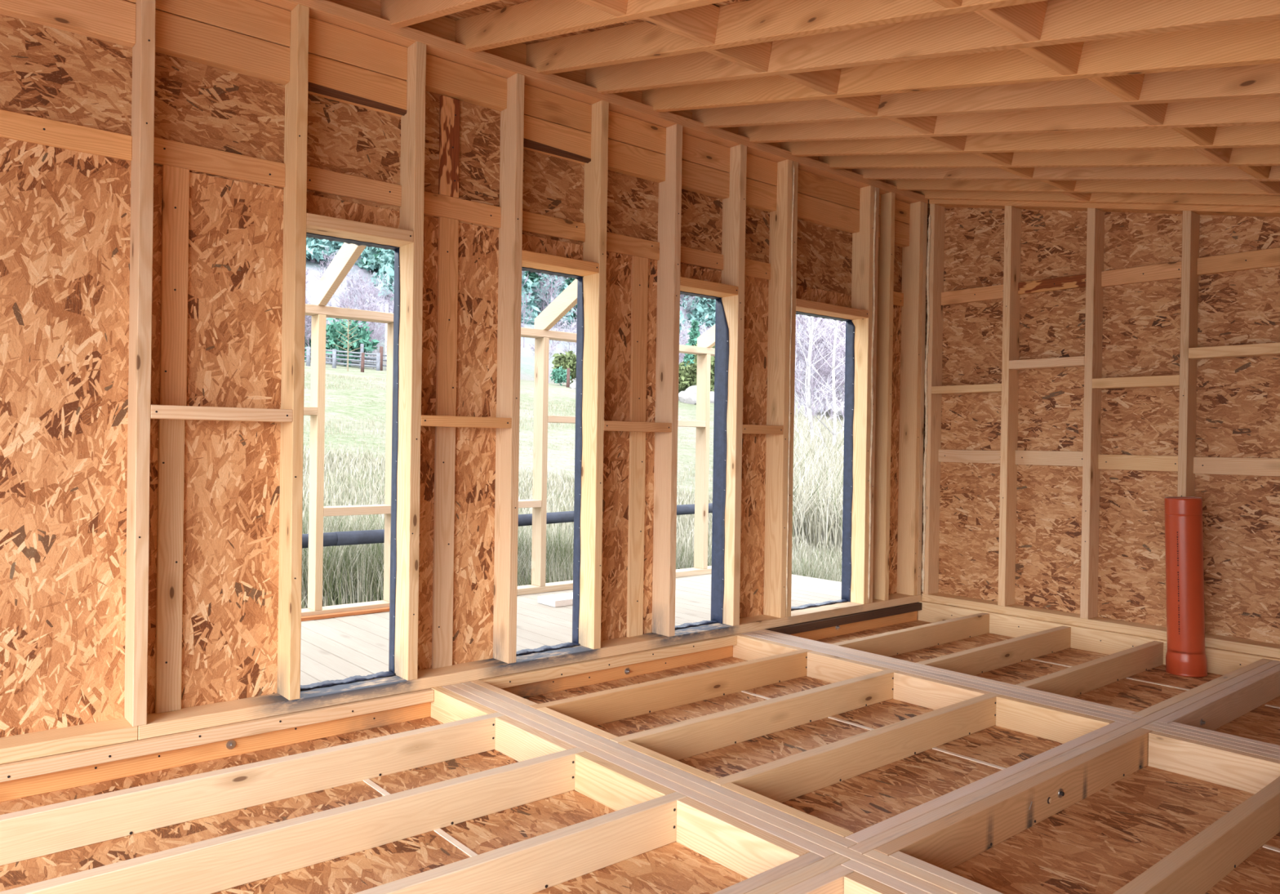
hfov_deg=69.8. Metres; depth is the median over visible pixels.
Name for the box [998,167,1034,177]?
blocking
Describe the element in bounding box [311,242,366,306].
rafter
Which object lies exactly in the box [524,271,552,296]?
conifer
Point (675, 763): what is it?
board
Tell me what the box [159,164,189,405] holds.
batten
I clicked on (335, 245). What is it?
conifer
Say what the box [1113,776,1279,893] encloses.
joist
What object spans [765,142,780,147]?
eave blocking
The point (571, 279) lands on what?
conifer
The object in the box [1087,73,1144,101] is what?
blocking
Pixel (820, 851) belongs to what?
board
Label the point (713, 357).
bush
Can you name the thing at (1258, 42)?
rafter
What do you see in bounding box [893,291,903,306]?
batten
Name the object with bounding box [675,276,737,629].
window
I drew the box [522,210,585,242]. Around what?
batten
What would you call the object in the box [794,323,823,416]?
bare shrub
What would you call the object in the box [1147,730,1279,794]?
board
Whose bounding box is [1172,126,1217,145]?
blocking
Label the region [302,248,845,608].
ground
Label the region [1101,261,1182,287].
batten
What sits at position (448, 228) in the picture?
batten
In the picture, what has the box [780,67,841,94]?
blocking
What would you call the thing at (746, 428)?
blocking
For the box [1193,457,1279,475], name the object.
batten
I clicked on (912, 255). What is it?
stud
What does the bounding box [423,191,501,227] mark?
batten
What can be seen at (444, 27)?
eave blocking
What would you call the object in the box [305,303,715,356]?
plate
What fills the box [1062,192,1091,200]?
blocking
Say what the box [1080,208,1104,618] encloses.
stud
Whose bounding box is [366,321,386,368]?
bare tree
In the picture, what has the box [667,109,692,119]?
blocking
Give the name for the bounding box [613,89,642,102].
eave blocking
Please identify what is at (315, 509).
porch post
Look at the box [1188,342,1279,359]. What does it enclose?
blocking
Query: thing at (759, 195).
ribbon board
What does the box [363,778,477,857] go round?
strip
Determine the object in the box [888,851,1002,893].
board
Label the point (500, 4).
ceiling
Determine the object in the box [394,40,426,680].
stud
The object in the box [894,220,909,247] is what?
ribbon board
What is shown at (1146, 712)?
board
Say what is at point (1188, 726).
board
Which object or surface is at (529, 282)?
conifer
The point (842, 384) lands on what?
bare shrub
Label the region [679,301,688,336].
conifer
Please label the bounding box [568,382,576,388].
boulder
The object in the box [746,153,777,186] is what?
ribbon board
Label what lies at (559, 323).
bare tree
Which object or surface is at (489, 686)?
board
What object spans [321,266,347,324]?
bare tree
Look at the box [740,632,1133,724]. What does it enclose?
board
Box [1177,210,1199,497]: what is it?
stud
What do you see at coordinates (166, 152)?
batten
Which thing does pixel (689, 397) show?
boulder
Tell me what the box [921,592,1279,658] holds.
plate
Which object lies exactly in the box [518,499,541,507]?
rail
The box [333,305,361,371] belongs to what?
sapling
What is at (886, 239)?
stud
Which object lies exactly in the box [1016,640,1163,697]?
joist
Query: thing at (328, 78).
ribbon board
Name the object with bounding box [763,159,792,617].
stud
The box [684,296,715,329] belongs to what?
conifer
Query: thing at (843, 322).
bare shrub
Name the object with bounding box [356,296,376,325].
bare tree
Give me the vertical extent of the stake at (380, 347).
1.704 m
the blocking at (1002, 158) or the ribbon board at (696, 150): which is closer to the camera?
the blocking at (1002, 158)
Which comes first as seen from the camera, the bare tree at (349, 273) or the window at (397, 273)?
the window at (397, 273)
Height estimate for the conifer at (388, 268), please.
11.464 m
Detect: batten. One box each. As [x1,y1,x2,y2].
[0,109,132,160]
[153,137,284,187]
[155,418,185,713]
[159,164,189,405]
[306,165,401,207]
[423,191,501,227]
[431,426,455,668]
[435,216,458,416]
[438,94,460,198]
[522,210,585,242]
[606,231,659,260]
[626,431,645,636]
[629,255,648,422]
[680,245,723,270]
[744,258,770,279]
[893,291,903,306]
[938,449,1000,463]
[941,284,1003,305]
[1014,450,1083,466]
[1017,273,1086,294]
[1097,454,1177,471]
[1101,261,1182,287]
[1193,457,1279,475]
[1196,247,1279,275]
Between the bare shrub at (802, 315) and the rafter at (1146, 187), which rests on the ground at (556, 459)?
the bare shrub at (802, 315)
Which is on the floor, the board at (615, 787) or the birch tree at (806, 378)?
the board at (615, 787)
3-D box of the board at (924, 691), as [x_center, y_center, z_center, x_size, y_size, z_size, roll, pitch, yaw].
[1.528,1.266,4.673,0.055,0.141,0.519,1,0,-40]
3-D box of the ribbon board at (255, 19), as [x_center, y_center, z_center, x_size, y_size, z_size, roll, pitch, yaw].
[-1.763,-1.836,3.870,0.553,0.155,0.064,1,0,-40]
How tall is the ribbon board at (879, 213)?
0.155 m
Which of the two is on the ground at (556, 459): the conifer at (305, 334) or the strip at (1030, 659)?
the conifer at (305, 334)
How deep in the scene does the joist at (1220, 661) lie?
6.10 m
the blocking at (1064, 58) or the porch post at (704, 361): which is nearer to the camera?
the blocking at (1064, 58)
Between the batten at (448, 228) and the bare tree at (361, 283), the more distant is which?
the bare tree at (361, 283)
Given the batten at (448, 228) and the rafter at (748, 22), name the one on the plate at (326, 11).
the rafter at (748, 22)
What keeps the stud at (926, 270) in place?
on the plate at (200, 717)
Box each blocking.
[150,404,293,422]
[328,0,381,17]
[408,15,455,41]
[421,414,511,427]
[483,42,526,64]
[552,68,586,84]
[577,0,627,16]
[604,420,671,431]
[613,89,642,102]
[640,4,719,45]
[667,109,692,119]
[705,40,772,72]
[719,126,737,133]
[742,424,783,434]
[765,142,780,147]
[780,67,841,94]
[804,155,818,160]
[826,94,880,115]
[887,115,937,133]
[922,135,966,151]
[931,383,1001,394]
[933,0,962,8]
[972,151,1013,165]
[974,0,1048,41]
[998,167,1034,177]
[1008,355,1084,369]
[1017,41,1084,75]
[1040,180,1075,191]
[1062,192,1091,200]
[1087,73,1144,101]
[1092,374,1179,388]
[1115,102,1168,124]
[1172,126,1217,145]
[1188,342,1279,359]
[1191,147,1232,163]
[1235,165,1271,178]
[1248,181,1279,193]
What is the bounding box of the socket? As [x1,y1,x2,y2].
[1165,648,1207,677]
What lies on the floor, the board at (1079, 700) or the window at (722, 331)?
the board at (1079, 700)
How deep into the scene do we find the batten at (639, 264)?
5.39 m
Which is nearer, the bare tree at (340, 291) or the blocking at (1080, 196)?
the blocking at (1080, 196)
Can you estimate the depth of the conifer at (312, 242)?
82.41 m
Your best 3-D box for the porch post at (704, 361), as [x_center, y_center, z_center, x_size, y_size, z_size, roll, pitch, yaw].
[0.571,0.132,8.414,0.050,1.958,0.132,1,0,-40]
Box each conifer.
[304,317,311,359]
[306,236,342,262]
[306,238,325,259]
[333,241,343,249]
[354,246,385,271]
[357,246,382,269]
[371,248,392,283]
[371,248,394,296]
[373,250,382,271]
[520,271,540,324]
[521,272,535,319]
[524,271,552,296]
[529,272,575,326]
[564,277,577,318]
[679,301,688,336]
[681,295,711,311]
[683,319,711,391]
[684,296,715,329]
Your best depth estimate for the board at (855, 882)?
2.51 m
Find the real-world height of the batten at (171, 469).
1.233 m
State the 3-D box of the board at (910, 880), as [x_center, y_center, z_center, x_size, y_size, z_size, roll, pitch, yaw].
[0.924,1.269,2.325,0.050,0.141,5.688,1,0,-40]
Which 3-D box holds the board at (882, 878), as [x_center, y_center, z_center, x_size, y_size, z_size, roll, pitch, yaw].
[1.653,1.286,1.377,0.050,0.141,3.301,1,0,-40]
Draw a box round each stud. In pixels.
[124,0,155,726]
[277,4,309,700]
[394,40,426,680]
[493,72,524,663]
[578,99,608,649]
[651,124,682,636]
[721,144,746,626]
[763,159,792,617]
[785,160,798,617]
[850,185,874,604]
[867,186,879,603]
[872,191,895,600]
[896,200,924,595]
[917,202,931,595]
[923,203,944,594]
[997,205,1021,606]
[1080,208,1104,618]
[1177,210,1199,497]
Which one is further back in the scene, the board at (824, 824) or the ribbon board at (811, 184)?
the ribbon board at (811, 184)
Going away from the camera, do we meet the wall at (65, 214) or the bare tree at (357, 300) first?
the wall at (65, 214)
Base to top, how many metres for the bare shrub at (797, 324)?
4.220 m
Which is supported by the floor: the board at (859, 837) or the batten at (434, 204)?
the board at (859, 837)
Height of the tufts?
1.506 m
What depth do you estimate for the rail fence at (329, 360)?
61.22 m
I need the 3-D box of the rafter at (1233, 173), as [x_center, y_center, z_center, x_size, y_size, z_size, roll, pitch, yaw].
[3.328,-1.382,4.495,0.051,1.423,5.972,1,0,-40]
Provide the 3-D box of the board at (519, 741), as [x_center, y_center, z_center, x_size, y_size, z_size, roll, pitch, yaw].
[-0.437,1.241,3.777,0.050,0.141,0.526,1,0,-40]
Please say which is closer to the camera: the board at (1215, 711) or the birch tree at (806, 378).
the board at (1215, 711)
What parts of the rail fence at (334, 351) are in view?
post, post, rail, rail, rail, rail, post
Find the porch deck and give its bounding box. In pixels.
[300,573,841,685]
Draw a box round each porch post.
[307,314,326,610]
[383,322,393,601]
[531,337,549,586]
[693,353,711,568]
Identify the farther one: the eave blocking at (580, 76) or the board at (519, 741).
the eave blocking at (580, 76)
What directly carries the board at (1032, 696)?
on the floor
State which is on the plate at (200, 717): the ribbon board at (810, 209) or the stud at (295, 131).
the stud at (295, 131)
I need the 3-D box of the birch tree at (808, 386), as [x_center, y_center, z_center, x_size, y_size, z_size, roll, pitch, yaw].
[4.406,-3.415,23.618,2.218,8.068,2.330,1,0,-40]
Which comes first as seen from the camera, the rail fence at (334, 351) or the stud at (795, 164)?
the stud at (795, 164)
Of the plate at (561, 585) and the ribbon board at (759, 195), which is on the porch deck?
the plate at (561, 585)
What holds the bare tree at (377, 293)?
on the ground at (556, 459)
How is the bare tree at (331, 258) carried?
on the ground at (556, 459)
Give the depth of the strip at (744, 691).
4.05 m
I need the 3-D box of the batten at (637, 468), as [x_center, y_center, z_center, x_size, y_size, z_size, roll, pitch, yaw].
[-0.022,0.497,5.406,0.112,1.231,0.022,1,0,-40]
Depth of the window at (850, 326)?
6.70 m
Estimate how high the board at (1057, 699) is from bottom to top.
0.141 m
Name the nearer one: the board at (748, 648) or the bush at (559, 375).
the board at (748, 648)
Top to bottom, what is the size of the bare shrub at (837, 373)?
3.402 m
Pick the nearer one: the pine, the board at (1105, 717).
the board at (1105, 717)
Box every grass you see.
[301,442,842,608]
[303,371,713,497]
[791,408,844,551]
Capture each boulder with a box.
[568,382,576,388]
[678,391,685,400]
[679,391,696,404]
[684,385,696,394]
[710,391,714,403]
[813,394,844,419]
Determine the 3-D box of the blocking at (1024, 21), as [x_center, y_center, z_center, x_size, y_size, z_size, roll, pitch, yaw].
[1.216,-1.451,3.002,0.341,0.150,0.082,1,0,-40]
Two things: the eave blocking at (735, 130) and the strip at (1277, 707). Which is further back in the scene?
the eave blocking at (735, 130)
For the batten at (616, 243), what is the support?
attached to the wall at (65, 214)
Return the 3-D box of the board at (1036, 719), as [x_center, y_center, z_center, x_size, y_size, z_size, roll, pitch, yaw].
[1.901,1.274,4.229,0.055,0.141,0.527,1,0,-40]
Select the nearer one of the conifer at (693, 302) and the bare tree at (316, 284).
the bare tree at (316, 284)
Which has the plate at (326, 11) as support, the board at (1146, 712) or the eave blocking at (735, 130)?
the eave blocking at (735, 130)
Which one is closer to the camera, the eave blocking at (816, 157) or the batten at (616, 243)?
the batten at (616, 243)
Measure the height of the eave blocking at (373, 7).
0.163 m
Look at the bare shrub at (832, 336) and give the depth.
35.00 m
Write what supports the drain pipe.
on the floor
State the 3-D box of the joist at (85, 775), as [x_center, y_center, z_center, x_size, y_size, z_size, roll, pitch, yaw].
[-0.878,1.231,4.532,7.875,0.140,0.090,1,0,-40]
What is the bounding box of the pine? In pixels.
[325,317,379,366]
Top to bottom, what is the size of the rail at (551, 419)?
0.053 m
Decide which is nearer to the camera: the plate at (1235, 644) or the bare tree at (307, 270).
the plate at (1235, 644)
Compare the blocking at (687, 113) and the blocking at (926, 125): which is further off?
the blocking at (687, 113)
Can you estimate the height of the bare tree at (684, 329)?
6.648 m
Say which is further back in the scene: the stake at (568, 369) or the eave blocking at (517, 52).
the stake at (568, 369)
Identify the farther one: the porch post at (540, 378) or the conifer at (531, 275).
the conifer at (531, 275)
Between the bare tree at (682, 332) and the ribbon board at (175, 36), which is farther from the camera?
the bare tree at (682, 332)
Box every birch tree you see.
[794,314,839,422]
[794,315,845,440]
[798,315,845,450]
[805,318,845,432]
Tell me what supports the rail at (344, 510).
attached to the porch post at (315, 509)
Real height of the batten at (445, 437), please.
1.231 m
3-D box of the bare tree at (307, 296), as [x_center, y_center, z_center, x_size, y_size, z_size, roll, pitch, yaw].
[-22.152,-7.946,61.385,2.037,4.745,2.537,1,0,35]
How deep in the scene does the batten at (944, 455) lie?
6.90 m
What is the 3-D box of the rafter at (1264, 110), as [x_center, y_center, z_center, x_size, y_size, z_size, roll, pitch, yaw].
[2.430,-1.392,3.739,0.051,1.423,5.972,1,0,-40]
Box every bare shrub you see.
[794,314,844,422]
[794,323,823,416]
[795,315,826,406]
[795,315,836,386]
[795,315,845,415]
[795,318,845,420]
[795,328,817,417]
[795,342,844,419]
[796,316,844,420]
[813,320,845,418]
[813,343,844,417]
[817,317,845,394]
[817,325,844,407]
[820,337,845,419]
[824,319,845,416]
[830,322,845,394]
[830,362,844,417]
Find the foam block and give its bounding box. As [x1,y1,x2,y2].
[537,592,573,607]
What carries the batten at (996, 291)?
attached to the wall at (1237, 406)
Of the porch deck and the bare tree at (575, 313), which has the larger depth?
the bare tree at (575, 313)
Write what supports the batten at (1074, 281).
attached to the wall at (1237, 406)
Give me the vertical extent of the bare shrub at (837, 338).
4.008 m
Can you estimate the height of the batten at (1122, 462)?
0.099 m
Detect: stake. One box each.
[359,343,364,368]
[360,352,364,372]
[379,346,382,370]
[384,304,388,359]
[566,368,569,387]
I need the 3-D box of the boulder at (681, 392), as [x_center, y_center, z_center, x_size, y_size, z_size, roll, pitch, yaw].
[1.954,-2.284,41.932,0.760,0.552,0.751,1,0,24]
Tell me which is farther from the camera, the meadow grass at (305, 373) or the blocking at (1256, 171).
the meadow grass at (305, 373)
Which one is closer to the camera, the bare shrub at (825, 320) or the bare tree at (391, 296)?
the bare shrub at (825, 320)
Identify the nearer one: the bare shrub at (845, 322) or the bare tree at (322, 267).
the bare shrub at (845, 322)
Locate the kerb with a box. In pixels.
[301,607,389,621]
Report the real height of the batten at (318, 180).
0.102 m
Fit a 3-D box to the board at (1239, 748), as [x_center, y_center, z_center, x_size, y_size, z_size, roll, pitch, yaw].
[3.238,1.303,2.712,0.050,0.141,3.301,1,0,-40]
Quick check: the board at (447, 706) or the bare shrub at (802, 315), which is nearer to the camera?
the board at (447, 706)
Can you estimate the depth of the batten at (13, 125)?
3.52 m
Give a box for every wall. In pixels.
[0,13,902,737]
[917,199,1279,644]
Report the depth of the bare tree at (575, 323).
70.03 m
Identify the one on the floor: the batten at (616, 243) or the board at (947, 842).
the board at (947, 842)
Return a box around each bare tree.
[304,296,311,346]
[304,315,311,351]
[305,266,311,297]
[305,291,311,337]
[305,303,330,334]
[307,317,336,364]
[313,244,337,283]
[315,284,337,306]
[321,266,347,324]
[323,253,360,307]
[334,297,355,324]
[337,290,365,325]
[337,293,356,324]
[339,280,364,308]
[344,281,369,309]
[346,272,366,306]
[346,273,370,326]
[352,270,383,310]
[355,296,386,363]
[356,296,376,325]
[359,293,390,351]
[360,321,382,363]
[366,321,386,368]
[368,293,386,342]
[371,272,393,311]
[374,299,393,342]
[381,288,394,312]
[520,291,533,347]
[527,318,564,382]
[532,272,568,303]
[533,279,556,315]
[545,297,572,347]
[550,320,577,382]
[560,313,577,352]
[679,320,692,362]
[679,320,703,365]
[679,323,690,359]
[680,294,698,325]
[688,322,711,342]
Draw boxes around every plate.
[0,717,137,764]
[137,593,921,739]
[256,0,928,203]
[301,565,711,616]
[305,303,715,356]
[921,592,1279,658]
[928,199,1279,217]
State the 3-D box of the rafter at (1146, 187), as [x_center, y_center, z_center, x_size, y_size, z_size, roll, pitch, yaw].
[3.643,-1.379,4.761,0.051,1.423,5.972,1,0,-40]
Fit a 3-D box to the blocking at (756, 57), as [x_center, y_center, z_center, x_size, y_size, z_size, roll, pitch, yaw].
[0.426,-1.730,3.943,0.341,0.150,0.082,1,0,-40]
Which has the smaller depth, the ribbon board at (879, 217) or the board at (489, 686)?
the board at (489, 686)
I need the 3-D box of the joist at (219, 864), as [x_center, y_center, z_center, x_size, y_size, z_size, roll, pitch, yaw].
[-1.688,1.229,2.341,3.814,0.143,0.057,1,0,-40]
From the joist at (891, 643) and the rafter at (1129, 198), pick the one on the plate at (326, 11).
the rafter at (1129, 198)
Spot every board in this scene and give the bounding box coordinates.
[0,0,136,48]
[124,0,136,3]
[155,0,290,47]
[155,9,289,84]
[307,53,407,116]
[308,17,407,80]
[425,53,506,111]
[431,686,497,723]
[441,684,835,858]
[451,683,953,893]
[461,681,857,848]
[470,680,537,706]
[494,715,576,761]
[523,114,591,164]
[524,84,591,133]
[536,706,617,739]
[574,751,675,811]
[608,110,666,154]
[608,138,665,182]
[617,740,719,781]
[675,796,809,878]
[681,133,729,173]
[681,160,729,199]
[713,852,823,893]
[721,782,853,837]
[733,633,803,661]
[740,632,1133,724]
[745,853,849,893]
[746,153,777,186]
[746,177,777,212]
[747,631,1137,722]
[752,630,1143,719]
[759,629,1136,714]
[777,864,853,893]
[797,168,860,209]
[797,192,859,233]
[806,650,889,683]
[840,859,928,893]
[844,721,1127,844]
[844,871,903,893]
[848,660,1279,854]
[862,849,977,893]
[873,728,1152,871]
[878,194,880,215]
[878,215,880,237]
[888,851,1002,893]
[893,671,989,710]
[894,199,910,224]
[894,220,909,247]
[995,694,1114,743]
[1133,657,1272,717]
[1140,725,1279,759]
[1145,723,1279,756]
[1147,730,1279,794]
[1151,720,1279,752]
[1155,664,1279,730]
[1168,721,1279,749]
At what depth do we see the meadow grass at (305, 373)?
22.41 m
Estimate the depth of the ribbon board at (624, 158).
5.30 m
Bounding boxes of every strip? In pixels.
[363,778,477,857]
[741,690,1005,769]
[1030,658,1190,690]
[1262,844,1279,852]
[1265,704,1279,708]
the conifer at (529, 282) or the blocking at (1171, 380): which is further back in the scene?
the conifer at (529, 282)
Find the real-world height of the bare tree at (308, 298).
4.814 m
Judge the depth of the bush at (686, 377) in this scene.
49.35 m
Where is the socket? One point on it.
(1184, 662)
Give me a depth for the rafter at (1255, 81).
4.00 m
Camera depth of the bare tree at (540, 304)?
90.67 m
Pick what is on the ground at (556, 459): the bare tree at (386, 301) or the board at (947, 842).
the bare tree at (386, 301)
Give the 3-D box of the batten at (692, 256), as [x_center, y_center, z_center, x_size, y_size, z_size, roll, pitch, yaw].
[0.338,-1.175,5.678,0.491,0.097,0.022,1,0,-40]
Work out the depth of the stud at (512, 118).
4.71 m
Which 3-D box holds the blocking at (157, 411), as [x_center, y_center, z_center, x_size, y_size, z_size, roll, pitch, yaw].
[-1.753,-0.138,3.836,0.553,0.054,0.133,1,0,-40]
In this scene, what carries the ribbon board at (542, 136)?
attached to the wall at (65, 214)
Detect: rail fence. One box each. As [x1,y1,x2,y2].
[304,346,380,370]
[327,354,386,366]
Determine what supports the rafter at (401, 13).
on the plate at (326, 11)
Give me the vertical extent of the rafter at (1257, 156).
1.423 m
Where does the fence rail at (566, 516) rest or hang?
attached to the fence post
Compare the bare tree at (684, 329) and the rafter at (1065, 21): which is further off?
the bare tree at (684, 329)
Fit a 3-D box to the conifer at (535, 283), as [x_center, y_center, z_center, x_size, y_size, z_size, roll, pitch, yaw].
[-9.071,-17.543,93.531,5.641,10.690,5.572,1,0,-21]
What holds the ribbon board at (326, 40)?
attached to the wall at (65, 214)
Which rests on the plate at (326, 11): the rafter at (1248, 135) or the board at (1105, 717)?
the rafter at (1248, 135)
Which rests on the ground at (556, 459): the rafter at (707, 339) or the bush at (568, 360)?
the bush at (568, 360)
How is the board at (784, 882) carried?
on the floor
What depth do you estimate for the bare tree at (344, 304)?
68.68 m
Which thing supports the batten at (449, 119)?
attached to the wall at (65, 214)
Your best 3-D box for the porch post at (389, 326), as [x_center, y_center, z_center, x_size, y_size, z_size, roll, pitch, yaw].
[-1.743,0.107,6.465,0.048,1.958,0.132,1,0,-40]
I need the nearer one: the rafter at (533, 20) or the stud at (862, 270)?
the rafter at (533, 20)
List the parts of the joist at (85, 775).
ledger strip, ledger strip, ledger strip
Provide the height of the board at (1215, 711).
0.141 m
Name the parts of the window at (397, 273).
window header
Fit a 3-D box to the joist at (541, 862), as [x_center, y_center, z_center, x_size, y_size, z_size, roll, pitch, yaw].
[-1.317,1.237,1.900,3.814,0.143,0.056,1,0,-40]
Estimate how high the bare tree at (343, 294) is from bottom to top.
5.079 m
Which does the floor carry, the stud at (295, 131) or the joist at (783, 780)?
the joist at (783, 780)
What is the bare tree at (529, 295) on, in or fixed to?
on the ground at (556, 459)
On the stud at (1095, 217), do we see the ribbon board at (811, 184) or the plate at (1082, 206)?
the plate at (1082, 206)
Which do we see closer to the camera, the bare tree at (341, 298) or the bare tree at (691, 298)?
the bare tree at (341, 298)
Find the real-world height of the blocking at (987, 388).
0.056 m
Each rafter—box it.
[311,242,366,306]
[380,0,499,27]
[455,0,728,52]
[525,0,1046,75]
[534,279,577,329]
[586,0,1279,93]
[641,19,1279,111]
[692,62,1279,128]
[697,324,715,347]
[737,96,1279,142]
[780,124,1279,156]
[818,146,1279,168]
[852,165,1279,181]
[885,179,1279,195]
[913,190,1279,207]
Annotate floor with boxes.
[0,619,1279,893]
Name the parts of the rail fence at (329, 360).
rail, rail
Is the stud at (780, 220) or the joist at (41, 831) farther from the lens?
the stud at (780, 220)
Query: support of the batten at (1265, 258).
attached to the wall at (1237, 406)
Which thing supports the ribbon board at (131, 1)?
attached to the wall at (65, 214)
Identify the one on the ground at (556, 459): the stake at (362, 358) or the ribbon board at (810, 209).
the stake at (362, 358)
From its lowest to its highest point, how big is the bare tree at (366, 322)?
3.926 m
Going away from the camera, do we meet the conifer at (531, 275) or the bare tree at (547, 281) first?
the bare tree at (547, 281)
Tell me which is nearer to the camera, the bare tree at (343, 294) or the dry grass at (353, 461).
the dry grass at (353, 461)
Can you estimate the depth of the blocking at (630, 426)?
5.22 m
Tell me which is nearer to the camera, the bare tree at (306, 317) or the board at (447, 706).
the board at (447, 706)
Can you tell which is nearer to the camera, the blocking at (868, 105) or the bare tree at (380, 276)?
the blocking at (868, 105)
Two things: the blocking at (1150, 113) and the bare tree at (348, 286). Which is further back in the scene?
the bare tree at (348, 286)
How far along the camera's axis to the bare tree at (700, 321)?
86.44 m
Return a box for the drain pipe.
[1164,496,1207,677]
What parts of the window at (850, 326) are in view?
window header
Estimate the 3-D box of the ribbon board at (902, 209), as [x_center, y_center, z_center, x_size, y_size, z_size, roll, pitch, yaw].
[1.933,-1.796,6.983,0.325,0.155,0.064,1,0,-40]
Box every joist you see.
[0,602,922,802]
[0,711,504,866]
[0,746,584,893]
[354,791,686,893]
[529,648,812,726]
[609,668,898,760]
[710,692,1000,803]
[831,613,989,657]
[916,626,1071,675]
[917,600,1279,675]
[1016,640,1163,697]
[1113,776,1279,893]
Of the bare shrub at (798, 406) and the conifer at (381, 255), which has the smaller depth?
the bare shrub at (798, 406)
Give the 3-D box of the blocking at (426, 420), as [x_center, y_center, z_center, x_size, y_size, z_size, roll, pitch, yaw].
[-0.887,-0.125,4.565,0.502,0.052,0.133,1,0,-40]
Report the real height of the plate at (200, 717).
0.055 m
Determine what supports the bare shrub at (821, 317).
on the ground at (556, 459)
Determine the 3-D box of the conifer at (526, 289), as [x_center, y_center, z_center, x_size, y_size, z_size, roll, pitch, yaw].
[-12.681,-17.453,88.873,6.227,12.041,5.985,1,0,-24]
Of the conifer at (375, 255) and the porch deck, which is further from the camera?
the conifer at (375, 255)
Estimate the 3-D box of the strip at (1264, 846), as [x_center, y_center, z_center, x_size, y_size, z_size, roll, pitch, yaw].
[2.307,1.356,2.882,0.022,0.004,0.600,1,0,-40]
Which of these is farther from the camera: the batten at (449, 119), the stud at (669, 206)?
the stud at (669, 206)
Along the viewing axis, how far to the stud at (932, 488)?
7.06 m
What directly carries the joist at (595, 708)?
on the floor
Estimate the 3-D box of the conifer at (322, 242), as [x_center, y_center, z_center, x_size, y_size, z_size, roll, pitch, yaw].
[-29.944,-22.007,83.615,5.581,11.203,6.108,1,0,-22]
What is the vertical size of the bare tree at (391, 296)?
4.253 m
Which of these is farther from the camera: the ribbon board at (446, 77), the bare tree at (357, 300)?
the bare tree at (357, 300)
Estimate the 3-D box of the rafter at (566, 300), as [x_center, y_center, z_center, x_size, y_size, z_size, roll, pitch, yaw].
[-0.191,-1.397,6.566,0.050,0.976,1.934,1,0,-40]
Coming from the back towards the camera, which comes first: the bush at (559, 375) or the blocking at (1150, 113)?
the bush at (559, 375)
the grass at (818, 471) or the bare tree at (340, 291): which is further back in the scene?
the bare tree at (340, 291)
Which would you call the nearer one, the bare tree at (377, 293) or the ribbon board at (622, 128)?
the ribbon board at (622, 128)
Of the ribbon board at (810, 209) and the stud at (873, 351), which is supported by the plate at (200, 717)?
the stud at (873, 351)
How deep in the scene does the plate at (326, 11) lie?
4.85 m
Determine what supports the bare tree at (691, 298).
on the ground at (556, 459)
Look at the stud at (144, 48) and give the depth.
3.60 m
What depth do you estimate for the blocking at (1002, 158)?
5.21 m
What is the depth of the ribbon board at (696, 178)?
5.66 m
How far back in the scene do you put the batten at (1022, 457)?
6.43 m
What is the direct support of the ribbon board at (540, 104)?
attached to the wall at (65, 214)
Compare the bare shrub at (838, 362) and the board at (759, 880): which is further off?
the bare shrub at (838, 362)
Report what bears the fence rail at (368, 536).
attached to the fence post
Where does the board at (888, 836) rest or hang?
on the floor
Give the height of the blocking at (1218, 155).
0.150 m
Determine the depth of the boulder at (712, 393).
41.50 m
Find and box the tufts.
[301,497,841,607]
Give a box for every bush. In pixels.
[550,366,571,386]
[551,350,576,384]
[678,360,697,393]
[691,343,715,391]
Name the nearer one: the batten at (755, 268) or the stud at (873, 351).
the batten at (755, 268)
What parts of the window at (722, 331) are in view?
window header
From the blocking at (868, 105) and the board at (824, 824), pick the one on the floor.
the board at (824, 824)
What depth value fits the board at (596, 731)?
3.89 m
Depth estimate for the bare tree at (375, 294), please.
70.60 m
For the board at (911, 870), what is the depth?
2.57 m
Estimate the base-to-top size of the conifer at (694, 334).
6.053 m
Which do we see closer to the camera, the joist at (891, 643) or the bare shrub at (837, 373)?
the joist at (891, 643)
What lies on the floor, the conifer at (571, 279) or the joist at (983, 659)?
the joist at (983, 659)
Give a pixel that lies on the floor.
(1100, 843)
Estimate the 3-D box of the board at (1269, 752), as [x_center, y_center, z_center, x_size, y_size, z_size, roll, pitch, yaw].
[3.279,1.303,2.746,0.050,0.141,3.301,1,0,-40]
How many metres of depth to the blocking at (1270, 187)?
4.86 m
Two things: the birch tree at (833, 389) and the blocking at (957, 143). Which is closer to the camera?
the blocking at (957, 143)
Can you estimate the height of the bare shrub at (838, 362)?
2.985 m
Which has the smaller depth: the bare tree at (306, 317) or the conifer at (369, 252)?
the bare tree at (306, 317)
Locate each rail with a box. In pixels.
[302,528,384,548]
[303,406,317,415]
[323,504,391,516]
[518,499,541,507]
[518,502,712,526]
[547,415,706,426]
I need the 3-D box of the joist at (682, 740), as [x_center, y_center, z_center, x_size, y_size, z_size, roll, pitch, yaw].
[0.628,1.254,4.292,1.921,0.143,0.057,1,0,-40]
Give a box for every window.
[300,213,413,689]
[515,249,599,654]
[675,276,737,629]
[791,297,868,610]
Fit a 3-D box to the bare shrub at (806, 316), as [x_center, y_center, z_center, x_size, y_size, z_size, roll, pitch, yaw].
[6.409,-3.064,36.181,2.123,4.629,2.177,1,0,23]
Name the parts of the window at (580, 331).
window header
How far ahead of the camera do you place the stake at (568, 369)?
51.75 m

